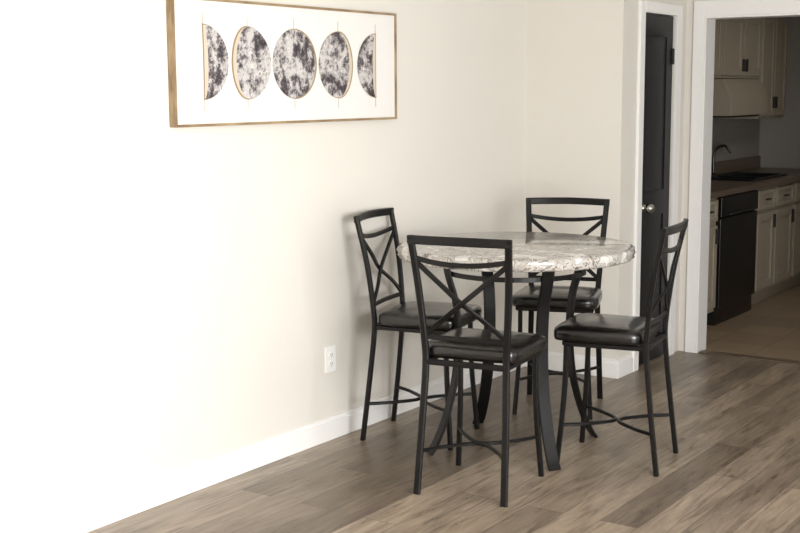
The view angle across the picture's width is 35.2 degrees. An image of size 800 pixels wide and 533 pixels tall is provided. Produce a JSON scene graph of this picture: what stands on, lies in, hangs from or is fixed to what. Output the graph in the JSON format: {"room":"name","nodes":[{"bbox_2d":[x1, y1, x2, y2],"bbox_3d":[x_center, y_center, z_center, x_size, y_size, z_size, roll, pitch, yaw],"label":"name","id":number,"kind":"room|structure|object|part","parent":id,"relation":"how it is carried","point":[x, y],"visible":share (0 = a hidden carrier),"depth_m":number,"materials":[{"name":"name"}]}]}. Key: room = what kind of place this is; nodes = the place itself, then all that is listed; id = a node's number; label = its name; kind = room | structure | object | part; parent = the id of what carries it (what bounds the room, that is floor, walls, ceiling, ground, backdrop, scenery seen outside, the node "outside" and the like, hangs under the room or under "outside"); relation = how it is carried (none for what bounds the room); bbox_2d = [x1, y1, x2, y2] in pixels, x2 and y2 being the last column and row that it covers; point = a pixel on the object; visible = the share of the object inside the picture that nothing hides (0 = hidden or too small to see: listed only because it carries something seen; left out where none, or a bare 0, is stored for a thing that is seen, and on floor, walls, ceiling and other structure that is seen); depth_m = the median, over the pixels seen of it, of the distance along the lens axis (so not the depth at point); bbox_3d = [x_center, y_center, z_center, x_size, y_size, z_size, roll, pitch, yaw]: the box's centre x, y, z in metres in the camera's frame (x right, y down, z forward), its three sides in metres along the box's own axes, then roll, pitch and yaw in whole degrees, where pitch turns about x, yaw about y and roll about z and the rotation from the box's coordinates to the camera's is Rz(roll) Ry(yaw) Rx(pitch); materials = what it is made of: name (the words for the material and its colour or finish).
{"room":"dining room","nodes":[
{"label":"dining room","id":0,"kind":"room"},
{"bbox_2d":[0,0,526,532],"bbox_3d":[-1.526,-0.188,3.966,0.150,2.440,7.725,5,10,34],"label":"wall","id":1,"kind":"structure","parent":0,"point":[172,300],"depth_m":4.94,"materials":[{"name":"paint"}]},
{"bbox_2d":[4,363,524,532],"bbox_3d":[-1.410,0.966,4.144,0.014,0.105,7.575,5,10,34],"label":"baseboard","id":2,"kind":"structure","parent":1,"relation":"attached to","point":[90,516],"depth_m":5.12,"materials":[{"name":"white wood"}]},
{"bbox_2d":[166,0,396,127],"bbox_3d":[-0.443,-0.853,5.319,0.035,0.489,1.475,5,10,34],"label":"print","id":3,"kind":"object","parent":1,"relation":"attached to","point":[231,62],"visible":1,"depth_m":5.20,"materials":[{"name":"white paper"}]},
{"bbox_2d":[325,345,335,372],"bbox_3d":[-0.313,0.419,5.703,0.010,0.120,0.074,5,10,34],"label":"wall outlet","id":4,"kind":"object","parent":1,"relation":"attached to","point":[330,352],"visible":1,"depth_m":5.70,"materials":[{"name":"white plastic"}]},
{"bbox_2d":[87,284,799,532],"bbox_3d":[1.698,0.984,4.636,5.090,0.100,12.170,5,10,34],"label":"floor","id":5,"kind":"structure","parent":0,"point":[735,468],"depth_m":5.27,"materials":[{"name":"brown wood"}]},
{"bbox_2d":[353,207,481,449],"bbox_3d":[0.087,0.266,5.755,0.504,1.031,0.427,3,9,22],"label":"dining chair","id":6,"kind":"object","parent":5,"relation":"on","point":[403,317],"visible":0.91,"depth_m":5.68,"materials":[{"name":"black metal"}]},
{"bbox_3d":[-0.153,0.282,5.657,0.101,1.029,0.041,0,8,5],"label":"post","id":7,"kind":"part","parent":6,"relation":"part of","materials":[{"name":"black metal"}]},
{"bbox_3d":[-0.128,-0.237,5.772,0.045,0.037,0.425,3,9,22],"label":"rail","id":8,"kind":"part","parent":6,"relation":"part of","materials":[{"name":"black metal"}]},
{"bbox_3d":[-0.107,-0.154,5.776,0.032,0.039,0.390,3,9,22],"label":"rail","id":9,"kind":"part","parent":6,"relation":"part of","materials":[{"name":"black metal"}]},
{"bbox_3d":[-0.060,0.149,5.799,0.022,0.020,0.345,3,9,22],"label":"rail","id":10,"kind":"part","parent":6,"relation":"part of","materials":[{"name":"black metal"}]},
{"bbox_3d":[-0.015,0.235,5.992,0.101,1.029,0.041,6,10,39],"label":"post","id":11,"kind":"part","parent":6,"relation":"part of","materials":[{"name":"black metal"}]},
{"bbox_3d":[0.107,0.258,5.746,0.367,0.022,0.378,3,9,22],"label":"seat frame","id":12,"kind":"part","parent":6,"relation":"part of","materials":[{"name":"black metal"}]},
{"bbox_3d":[0.139,0.214,5.726,0.390,0.070,0.420,3,9,22],"label":"seat","id":13,"kind":"part","parent":6,"relation":"part of","materials":[{"name":"black leather"}]},
{"bbox_3d":[0.213,0.541,5.553,0.026,0.541,0.060,-6,10,-34],"label":"leg","id":14,"kind":"part","parent":6,"relation":"part of","materials":[{"name":"black metal"}]},
{"bbox_3d":[0.344,0.496,5.872,0.060,0.541,0.026,-2,8,-11],"label":"leg","id":15,"kind":"part","parent":6,"relation":"part of","materials":[{"name":"black metal"}]},
{"bbox_2d":[407,235,546,506],"bbox_3d":[0.317,0.371,4.999,0.427,1.031,0.504,3,9,25],"label":"dining chair","id":16,"kind":"object","parent":5,"relation":"on","point":[511,349],"visible":1,"depth_m":4.86,"materials":[{"name":"black metal"}]},
{"bbox_3d":[0.073,0.385,4.912,0.041,1.029,0.101,7,11,42],"label":"post","id":17,"kind":"part","parent":16,"relation":"part of","materials":[{"name":"black metal"}]},
{"bbox_3d":[0.216,-0.092,4.725,0.425,0.037,0.045,3,9,25],"label":"rail","id":18,"kind":"part","parent":16,"relation":"part of","materials":[{"name":"black metal"}]},
{"bbox_3d":[0.250,0.578,5.290,0.026,0.541,0.060,-1,8,-8],"label":"leg","id":19,"kind":"part","parent":16,"relation":"part of","materials":[{"name":"black metal"}]},
{"bbox_3d":[0.226,-0.013,4.756,0.390,0.039,0.032,3,9,25],"label":"rail","id":20,"kind":"part","parent":16,"relation":"part of","materials":[{"name":"black metal"}]},
{"bbox_3d":[0.248,0.281,4.842,0.345,0.020,0.022,3,9,25],"label":"rail","id":21,"kind":"part","parent":16,"relation":"part of","materials":[{"name":"black metal"}]},
{"bbox_3d":[0.327,0.358,5.017,0.378,0.022,0.367,3,9,25],"label":"seat frame","id":22,"kind":"part","parent":16,"relation":"part of","materials":[{"name":"black metal"}]},
{"bbox_3d":[0.342,0.309,5.042,0.420,0.070,0.390,3,9,25],"label":"seat","id":23,"kind":"part","parent":16,"relation":"part of","materials":[{"name":"black leather"}]},
{"bbox_3d":[0.403,0.406,4.756,0.041,1.029,0.101,1,8,8],"label":"post","id":24,"kind":"part","parent":16,"relation":"part of","materials":[{"name":"black metal"}]},
{"bbox_3d":[0.564,0.597,5.141,0.060,0.541,0.026,-5,9,-30],"label":"leg","id":25,"kind":"part","parent":16,"relation":"part of","materials":[{"name":"black metal"}]},
{"bbox_2d":[396,232,635,470],"bbox_3d":[0.506,0.351,5.564,1.036,0.906,1.037,5,10,34],"label":"round dining table","id":26,"kind":"object","parent":5,"relation":"on","point":[548,253],"visible":0.77,"depth_m":5.31,"materials":[{"name":"stone"}]},
{"bbox_3d":[0.189,0.397,5.456,0.148,0.848,0.055,-3,8,-20],"label":"leg","id":27,"kind":"part","parent":26,"relation":"part of","materials":[{"name":"black metal"}]},
{"bbox_3d":[0.392,0.336,5.883,0.055,0.848,0.148,-3,8,-20],"label":"leg","id":28,"kind":"part","parent":26,"relation":"part of","materials":[{"name":"black metal"}]},
{"bbox_3d":[0.620,0.423,5.255,0.055,0.848,0.148,-3,8,-20],"label":"leg","id":29,"kind":"part","parent":26,"relation":"part of","materials":[{"name":"black metal"}]},
{"bbox_3d":[0.823,0.362,5.682,0.148,0.848,0.055,-3,8,-20],"label":"leg","id":30,"kind":"part","parent":26,"relation":"part of","materials":[{"name":"black metal"}]},
{"bbox_2d":[512,197,609,418],"bbox_3d":[0.795,0.191,6.265,0.427,1.031,0.504,2,8,15],"label":"dining chair","id":31,"kind":"object","parent":5,"relation":"on","point":[588,299],"visible":0.6,"depth_m":6.33,"materials":[{"name":"black metal"}]},
{"bbox_3d":[0.574,0.456,6.150,0.060,0.541,0.026,-7,10,-40],"label":"leg","id":32,"kind":"part","parent":31,"relation":"part of","materials":[{"name":"black metal"}]},
{"bbox_3d":[0.669,0.162,6.490,0.041,1.029,0.101,-1,8,-2],"label":"post","id":33,"kind":"part","parent":31,"relation":"part of","materials":[{"name":"black metal"}]},
{"bbox_3d":[0.789,0.184,6.243,0.378,0.022,0.367,2,8,15],"label":"seat frame","id":34,"kind":"part","parent":31,"relation":"part of","materials":[{"name":"black metal"}]},
{"bbox_3d":[0.780,0.144,6.204,0.420,0.070,0.390,2,8,15],"label":"seat","id":35,"kind":"part","parent":31,"relation":"part of","materials":[{"name":"black leather"}]},
{"bbox_3d":[0.837,0.060,6.401,0.345,0.020,0.022,2,8,15],"label":"rail","id":36,"kind":"part","parent":31,"relation":"part of","materials":[{"name":"black metal"}]},
{"bbox_3d":[0.849,-0.247,6.406,0.390,0.039,0.032,2,8,15],"label":"rail","id":37,"kind":"part","parent":31,"relation":"part of","materials":[{"name":"black metal"}]},
{"bbox_3d":[0.854,-0.332,6.415,0.425,0.037,0.045,2,8,15],"label":"rail","id":38,"kind":"part","parent":31,"relation":"part of","materials":[{"name":"black metal"}]},
{"bbox_3d":[0.909,0.467,6.057,0.026,0.541,0.060,-3,8,-18],"label":"leg","id":39,"kind":"part","parent":31,"relation":"part of","materials":[{"name":"black metal"}]},
{"bbox_3d":[1.021,0.173,6.393,0.041,1.029,0.101,5,9,32],"label":"post","id":40,"kind":"part","parent":31,"relation":"part of","materials":[{"name":"black metal"}]},
{"bbox_2d":[554,218,688,476],"bbox_3d":[0.940,0.317,5.357,0.504,1.031,0.427,3,9,24],"label":"dining chair","id":41,"kind":"object","parent":5,"relation":"on","point":[587,330],"visible":1,"depth_m":5.26,"materials":[{"name":"black metal"}]},
{"bbox_3d":[0.682,0.571,5.319,0.060,0.541,0.026,-2,8,-9],"label":"leg","id":42,"kind":"part","parent":41,"relation":"part of","materials":[{"name":"black metal"}]},
{"bbox_3d":[0.828,0.527,5.633,0.026,0.541,0.060,-5,9,-31],"label":"leg","id":43,"kind":"part","parent":41,"relation":"part of","materials":[{"name":"black metal"}]},
{"bbox_3d":[0.888,0.259,5.373,0.390,0.070,0.420,3,9,24],"label":"seat","id":44,"kind":"part","parent":41,"relation":"part of","materials":[{"name":"black leather"}]},
{"bbox_3d":[0.920,0.306,5.365,0.367,0.022,0.378,3,9,24],"label":"seat frame","id":45,"kind":"part","parent":41,"relation":"part of","materials":[{"name":"black metal"}]},
{"bbox_3d":[1.032,0.352,5.116,0.101,1.029,0.041,7,11,41],"label":"post","id":46,"kind":"part","parent":41,"relation":"part of","materials":[{"name":"black metal"}]},
{"bbox_3d":[1.083,0.216,5.276,0.022,0.020,0.345,3,9,24],"label":"rail","id":47,"kind":"part","parent":41,"relation":"part of","materials":[{"name":"black metal"}]},
{"bbox_3d":[1.127,-0.082,5.214,0.032,0.039,0.390,3,9,24],"label":"rail","id":48,"kind":"part","parent":41,"relation":"part of","materials":[{"name":"black metal"}]},
{"bbox_3d":[1.146,-0.163,5.193,0.045,0.037,0.425,3,9,24],"label":"rail","id":49,"kind":"part","parent":41,"relation":"part of","materials":[{"name":"black metal"}]},
{"bbox_3d":[1.184,0.305,5.445,0.101,1.029,0.041,1,8,8],"label":"post","id":50,"kind":"part","parent":41,"relation":"part of","materials":[{"name":"black metal"}]},
{"bbox_2d":[707,190,757,325],"bbox_3d":[2.097,-0.094,8.842,0.614,0.865,0.740,5,10,34],"label":"dishwasher","id":51,"kind":"object","parent":5,"relation":"on","point":[737,216],"visible":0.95,"depth_m":8.64,"materials":[{"name":"black metal"}]},
{"bbox_3d":[2.323,-0.061,8.692,0.023,0.600,0.732,5,10,34],"label":"door","id":52,"kind":"part","parent":51,"relation":"part of","materials":[{"name":"black metal"}]},
{"bbox_3d":[2.323,-0.433,8.639,0.027,0.132,0.732,5,10,34],"label":"panel","id":53,"kind":"part","parent":51,"relation":"part of","materials":[{"name":"black"}]},
{"bbox_3d":[2.342,-0.379,8.633,0.018,0.015,0.440,5,10,34],"label":"handle","id":54,"kind":"part","parent":51,"relation":"part of","materials":[{"name":"black"}]},
{"bbox_2d":[698,350,799,364],"bbox_3d":[2.258,0.553,7.308,1.079,0.008,0.065,5,10,34],"label":"trim","id":55,"kind":"structure","parent":5,"relation":"on","point":[701,351],"depth_m":7.42,"materials":[{"name":"laminate"}]},
{"bbox_2d":[707,119,799,313],"bbox_3d":[2.379,-0.392,9.249,0.624,1.340,3.274,5,10,34],"label":"base cabinet","id":56,"kind":"object","parent":5,"relation":"on","point":[735,161],"visible":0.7,"depth_m":9.55,"materials":[{"name":"paint"}]},
{"bbox_2d":[710,156,799,198],"bbox_3d":[2.378,-0.659,9.212,0.624,0.140,3.274,5,10,34],"label":"countertop","id":57,"kind":"structure","parent":56,"relation":"on","point":[719,188],"depth_m":9.59,"materials":[{"name":"laminate"}]},
{"bbox_2d":[712,144,731,174],"bbox_3d":[2.459,-0.810,9.627,0.152,0.244,0.022,5,10,34],"label":"faucet","id":58,"kind":"object","parent":57,"relation":"on","point":[723,145],"depth_m":9.64,"materials":[{"name":"grey metal"}]},
{"bbox_2d":[711,172,786,181],"bbox_3d":[2.595,-0.660,9.512,0.420,0.053,0.750,5,10,34],"label":"sink basin","id":59,"kind":"object","parent":57,"relation":"in","point":[732,176],"depth_m":9.55,"materials":[{"name":"black metal"}]},
{"bbox_2d":[524,0,631,359],"bbox_3d":[0.915,-0.627,7.013,0.730,2.440,0.110,5,10,34],"label":"wall","id":60,"kind":"structure","parent":0,"point":[578,52],"depth_m":6.89,"materials":[{"name":"paint"}]},
{"bbox_2d":[525,351,618,378],"bbox_3d":[0.960,0.543,7.074,0.580,0.105,0.014,5,10,34],"label":"baseboard","id":61,"kind":"structure","parent":60,"relation":"attached to","point":[610,367],"depth_m":7.02,"materials":[{"name":"white wood"}]},
{"bbox_2d":[625,0,686,355],"bbox_3d":[1.420,-0.656,7.202,0.110,2.440,0.775,5,10,34],"label":"wall","id":62,"kind":"structure","parent":0,"point":[635,3],"depth_m":7.01,"materials":[{"name":"paint"}]},
{"bbox_2d":[618,354,632,377],"bbox_3d":[1.251,0.552,7.000,0.014,0.105,0.190,5,10,34],"label":"baseboard","id":63,"kind":"structure","parent":62,"relation":"attached to","point":[625,363],"depth_m":6.99,"materials":[{"name":"white wood"}]},
{"bbox_2d":[638,14,674,365],"bbox_3d":[1.442,-0.433,7.202,0.049,1.974,0.449,5,10,34],"label":"door leaf","id":64,"kind":"structure","parent":62,"relation":"in","point":[659,28],"depth_m":7.20,"materials":[{"name":"black wood"}]},
{"bbox_2d":[642,203,654,212],"bbox_3d":[1.383,-0.325,7.040,0.079,0.060,0.060,5,10,34],"label":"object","id":65,"kind":"structure","parent":64,"relation":"attached to","point":[649,208],"depth_m":7.02,"materials":[{"name":"silver metal"}]},
{"bbox_3d":[1.574,-1.210,7.263,0.012,0.090,0.018,5,10,34],"label":"hinge","id":66,"kind":"part","parent":64,"relation":"part of","materials":[{"name":"metal"}]},
{"bbox_2d":[632,0,682,371],"bbox_3d":[1.468,-0.457,7.185,0.018,2.050,0.595,5,10,34],"label":"trim","id":67,"kind":"structure","parent":62,"relation":"attached to","point":[644,6],"depth_m":7.05,"materials":[{"name":"white wood"}]},
{"bbox_2d":[678,0,707,350],"bbox_3d":[3.181,-0.574,6.552,5.000,2.440,0.120,5,10,34],"label":"wall","id":68,"kind":"structure","parent":0,"point":[690,3],"depth_m":7.49,"materials":[{"name":"paint"}]},
{"bbox_2d":[685,0,799,352],"bbox_3d":[2.268,-0.476,7.187,1.239,2.080,0.148,5,10,34],"label":"trim","id":69,"kind":"structure","parent":68,"relation":"attached to","point":[706,13],"depth_m":7.43,"materials":[{"name":"white wood"}]},
{"bbox_2d":[759,16,799,168],"bbox_3d":[4.361,-1.046,9.876,3.360,2.440,0.120,5,10,34],"label":"wall","id":70,"kind":"structure","parent":0,"point":[779,138],"depth_m":10.54,"materials":[{"name":"paint"}]},
{"bbox_2d":[711,119,759,161],"bbox_3d":[2.124,-0.865,9.357,0.012,0.430,3.274,5,10,34],"label":"backsplash","id":71,"kind":"structure","parent":70,"relation":"attached to","point":[741,136],"depth_m":10.21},
{"bbox_3d":[2.054,-0.962,9.370,0.120,2.440,3.320,5,10,34],"label":"wall","id":72,"kind":"structure","parent":0,"visible":0},
{"bbox_2d":[714,17,787,118],"bbox_3d":[2.340,-1.475,9.308,0.334,0.790,2.420,5,10,34],"label":"upper cabinet","id":73,"kind":"object","parent":72,"relation":"attached to","point":[745,48],"visible":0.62,"depth_m":9.62,"materials":[{"name":"paint"}]},
{"bbox_2d":[713,79,766,117],"bbox_3d":[2.442,-1.264,9.451,0.374,0.279,0.800,5,10,34],"label":"range hood","id":74,"kind":"object","parent":73,"relation":"attached to","point":[732,98],"visible":0.73,"depth_m":9.19,"materials":[{"name":"paint"}]}
]}

